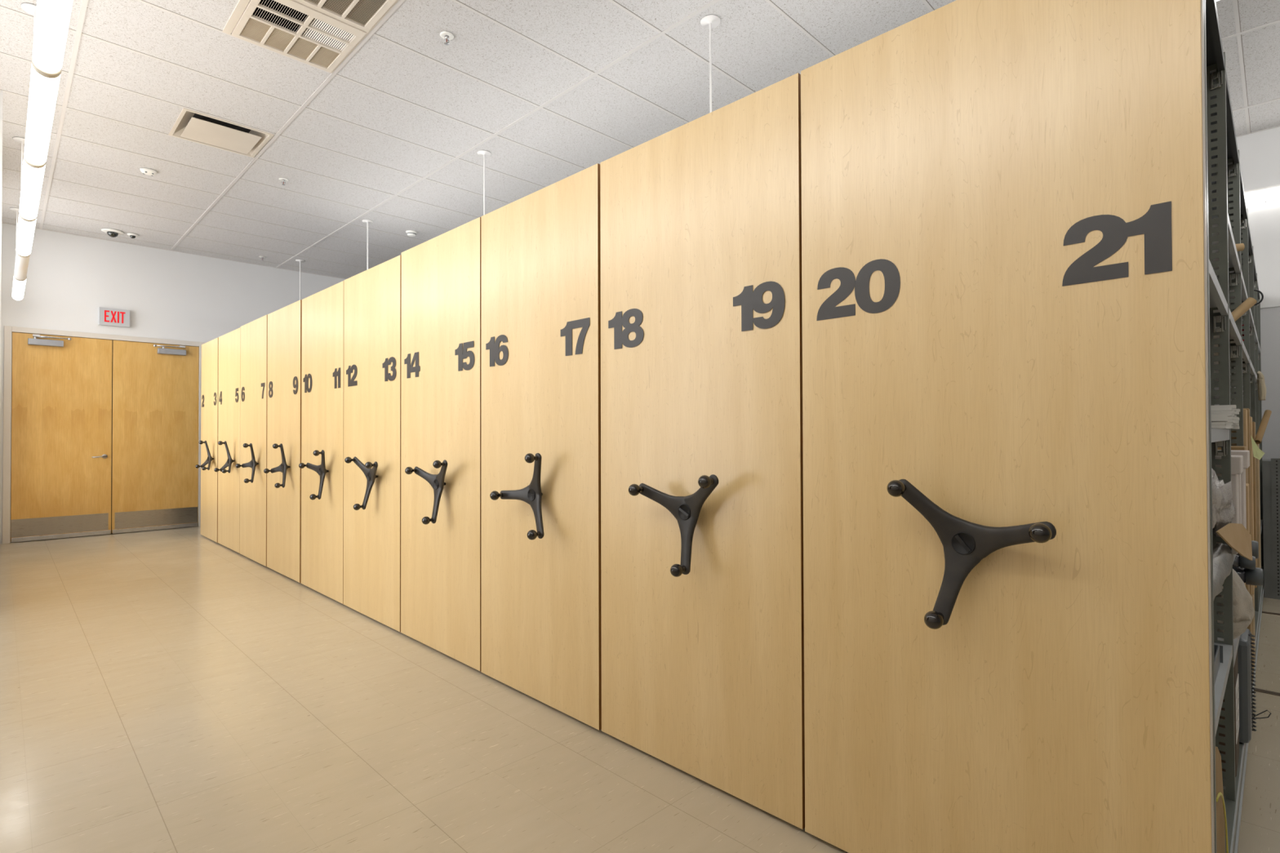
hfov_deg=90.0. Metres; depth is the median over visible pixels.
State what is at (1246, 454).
carton
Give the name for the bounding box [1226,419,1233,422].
strip
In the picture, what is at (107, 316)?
exit sign
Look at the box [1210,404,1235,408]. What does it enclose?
strip
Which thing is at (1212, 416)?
strip
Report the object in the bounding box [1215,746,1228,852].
cardboard sheet
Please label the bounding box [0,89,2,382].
wall
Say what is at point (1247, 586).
carton
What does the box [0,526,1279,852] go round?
floor
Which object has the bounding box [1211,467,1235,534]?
plastic bag
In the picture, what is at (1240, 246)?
cardboard tube
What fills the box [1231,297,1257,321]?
cardboard tube
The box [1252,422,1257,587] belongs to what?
carton
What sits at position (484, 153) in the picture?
pendant light
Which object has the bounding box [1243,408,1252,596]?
carton
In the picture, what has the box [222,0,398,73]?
ceiling vent
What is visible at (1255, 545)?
plastic jar
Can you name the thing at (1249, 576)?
plastic jar
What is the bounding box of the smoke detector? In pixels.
[405,230,417,236]
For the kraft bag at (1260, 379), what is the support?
hanging from the shelving unit at (1024, 273)
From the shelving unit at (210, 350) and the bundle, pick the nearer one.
the bundle
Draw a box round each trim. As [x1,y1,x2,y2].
[2,325,204,543]
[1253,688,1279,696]
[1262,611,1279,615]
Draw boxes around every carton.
[1214,455,1243,554]
[1217,445,1246,483]
[1217,449,1249,528]
[1231,408,1248,450]
[1238,474,1241,524]
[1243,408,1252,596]
[1245,468,1249,593]
[1245,483,1249,533]
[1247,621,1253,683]
[1249,416,1254,594]
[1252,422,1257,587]
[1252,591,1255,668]
[1255,435,1261,568]
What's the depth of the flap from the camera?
1.73 m
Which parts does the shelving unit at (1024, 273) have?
knob, knob, knob, edge trim, shelf, shelf, channel strip, channel strip, channel strip, shelf, shelf, shelf, shelf, shelf, shelf, shelf, shelf, shelf, shelf, shelf, shelf, shelf, carriage rail, shelf, shelf, shelf, shelf, shelf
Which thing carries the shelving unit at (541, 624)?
on the floor
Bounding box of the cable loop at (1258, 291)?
[1253,288,1263,306]
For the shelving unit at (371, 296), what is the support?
on the floor
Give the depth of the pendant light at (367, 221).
7.17 m
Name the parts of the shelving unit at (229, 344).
knob, knob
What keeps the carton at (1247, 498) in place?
on the shelving unit at (1024, 273)
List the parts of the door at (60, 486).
closer arm, kick plate, lever handle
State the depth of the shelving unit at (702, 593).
2.19 m
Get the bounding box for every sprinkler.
[278,177,288,185]
[440,31,453,44]
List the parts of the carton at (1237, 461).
lid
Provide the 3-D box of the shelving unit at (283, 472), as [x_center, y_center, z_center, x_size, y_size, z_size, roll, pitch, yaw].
[-1.236,0.143,7.337,5.488,2.305,0.903,0,-1,-45]
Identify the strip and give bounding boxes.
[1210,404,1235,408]
[1210,407,1234,413]
[1210,413,1231,416]
[1211,415,1227,417]
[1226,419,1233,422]
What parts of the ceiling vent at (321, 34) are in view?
grille panel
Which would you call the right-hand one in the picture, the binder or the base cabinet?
the base cabinet
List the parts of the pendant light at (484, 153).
rod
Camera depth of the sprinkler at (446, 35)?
3.83 m
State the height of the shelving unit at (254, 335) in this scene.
2.306 m
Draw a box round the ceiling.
[0,0,1279,279]
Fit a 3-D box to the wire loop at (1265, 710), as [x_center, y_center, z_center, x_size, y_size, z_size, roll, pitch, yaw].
[2.183,1.012,2.248,0.054,0.036,0.007,0,-1,22]
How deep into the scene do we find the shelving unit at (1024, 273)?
1.55 m
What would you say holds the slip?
attached to the carton at (1245, 411)
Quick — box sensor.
[139,167,156,176]
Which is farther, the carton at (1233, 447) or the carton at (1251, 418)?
the carton at (1251, 418)
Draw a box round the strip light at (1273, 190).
[1244,184,1279,205]
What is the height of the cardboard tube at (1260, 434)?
0.147 m
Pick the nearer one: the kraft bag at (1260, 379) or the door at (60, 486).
the kraft bag at (1260, 379)
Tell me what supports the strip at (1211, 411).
on the strip
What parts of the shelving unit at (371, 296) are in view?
knob, knob, knob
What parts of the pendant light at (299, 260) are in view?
rod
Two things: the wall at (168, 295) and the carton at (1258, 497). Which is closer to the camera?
the carton at (1258, 497)
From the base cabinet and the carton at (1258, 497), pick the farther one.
the base cabinet
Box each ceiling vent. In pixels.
[168,107,273,157]
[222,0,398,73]
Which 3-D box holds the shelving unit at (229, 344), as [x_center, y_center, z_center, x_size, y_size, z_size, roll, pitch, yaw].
[-2.538,0.164,8.639,5.486,2.300,0.914,0,-1,-45]
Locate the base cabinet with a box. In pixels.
[1262,457,1279,599]
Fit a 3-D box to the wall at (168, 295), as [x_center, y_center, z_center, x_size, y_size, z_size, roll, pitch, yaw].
[-4.737,-0.481,9.726,7.332,3.636,0.150,0,-1,-45]
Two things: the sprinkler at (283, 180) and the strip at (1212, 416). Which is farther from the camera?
the sprinkler at (283, 180)
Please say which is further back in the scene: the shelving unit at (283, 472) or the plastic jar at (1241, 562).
the shelving unit at (283, 472)
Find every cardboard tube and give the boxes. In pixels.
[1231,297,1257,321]
[1235,243,1244,251]
[1254,409,1271,444]
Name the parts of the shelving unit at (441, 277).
knob, knob, knob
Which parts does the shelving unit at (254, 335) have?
knob, knob, knob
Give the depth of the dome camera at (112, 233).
7.47 m
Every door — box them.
[10,332,112,542]
[111,340,199,533]
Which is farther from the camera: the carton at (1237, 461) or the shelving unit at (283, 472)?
the shelving unit at (283, 472)
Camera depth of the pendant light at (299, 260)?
8.79 m
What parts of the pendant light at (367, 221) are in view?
rod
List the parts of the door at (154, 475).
kick plate, closer arm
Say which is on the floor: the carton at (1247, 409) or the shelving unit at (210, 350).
the shelving unit at (210, 350)
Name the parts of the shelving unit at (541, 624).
knob, knob, knob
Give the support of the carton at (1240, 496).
on the shelving unit at (1024, 273)
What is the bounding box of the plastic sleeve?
[1213,543,1233,601]
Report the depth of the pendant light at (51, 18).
2.99 m
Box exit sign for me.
[98,306,129,327]
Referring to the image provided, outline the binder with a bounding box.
[1237,628,1256,743]
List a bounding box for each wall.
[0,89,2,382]
[0,222,345,543]
[1213,126,1279,460]
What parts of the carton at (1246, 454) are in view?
lid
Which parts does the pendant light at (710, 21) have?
rod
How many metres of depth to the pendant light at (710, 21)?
3.71 m
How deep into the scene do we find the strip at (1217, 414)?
1.64 m
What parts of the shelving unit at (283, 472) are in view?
knob, knob, knob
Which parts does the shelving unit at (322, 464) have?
knob, knob, knob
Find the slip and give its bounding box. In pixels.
[1250,435,1264,459]
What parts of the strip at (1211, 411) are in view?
channel strip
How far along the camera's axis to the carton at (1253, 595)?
2.87 m
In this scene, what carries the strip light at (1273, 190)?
attached to the wall at (1259, 152)
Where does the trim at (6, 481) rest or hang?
attached to the wall at (168, 295)
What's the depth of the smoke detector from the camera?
7.52 m
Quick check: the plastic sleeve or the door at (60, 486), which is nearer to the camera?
the plastic sleeve
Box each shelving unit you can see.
[195,337,218,542]
[213,327,240,553]
[235,314,267,566]
[263,299,302,582]
[298,280,343,604]
[342,254,401,631]
[400,217,480,671]
[480,163,601,730]
[600,72,804,829]
[800,0,1263,852]
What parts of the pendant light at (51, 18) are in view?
rod, rod, rod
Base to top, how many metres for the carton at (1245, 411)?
0.202 m
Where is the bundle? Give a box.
[1217,568,1254,639]
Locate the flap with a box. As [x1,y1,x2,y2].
[1215,523,1252,560]
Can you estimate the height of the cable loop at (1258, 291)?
0.114 m
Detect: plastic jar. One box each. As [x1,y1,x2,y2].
[1232,555,1255,569]
[1232,567,1263,586]
[1236,540,1258,559]
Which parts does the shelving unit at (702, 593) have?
knob, knob, knob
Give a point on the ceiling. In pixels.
(392, 138)
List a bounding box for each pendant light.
[9,0,72,300]
[295,259,304,299]
[361,219,373,270]
[477,150,491,215]
[700,14,720,112]
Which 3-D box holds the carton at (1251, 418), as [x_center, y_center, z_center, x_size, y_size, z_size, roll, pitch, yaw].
[2.545,0.338,2.873,0.130,0.757,0.300,0,-1,-45]
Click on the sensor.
(148, 171)
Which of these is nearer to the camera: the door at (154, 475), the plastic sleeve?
the plastic sleeve
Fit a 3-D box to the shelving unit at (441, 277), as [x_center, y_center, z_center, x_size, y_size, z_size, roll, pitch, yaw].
[0.706,0.111,5.395,5.488,2.314,0.904,0,-1,-45]
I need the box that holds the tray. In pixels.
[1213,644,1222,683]
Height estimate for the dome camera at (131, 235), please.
0.048 m
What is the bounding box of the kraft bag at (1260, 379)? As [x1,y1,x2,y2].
[1257,371,1266,400]
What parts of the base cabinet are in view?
corner post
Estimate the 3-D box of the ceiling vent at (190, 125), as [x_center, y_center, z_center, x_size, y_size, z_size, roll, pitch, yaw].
[-3.337,-2.461,5.101,0.594,0.310,0.585,0,-1,-45]
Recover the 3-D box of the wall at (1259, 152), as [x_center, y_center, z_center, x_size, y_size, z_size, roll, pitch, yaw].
[3.231,-0.537,6.877,0.132,3.636,15.147,0,-1,-45]
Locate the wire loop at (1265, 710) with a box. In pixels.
[1253,710,1271,719]
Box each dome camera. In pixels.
[101,228,124,237]
[126,232,138,238]
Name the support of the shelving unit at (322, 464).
on the floor

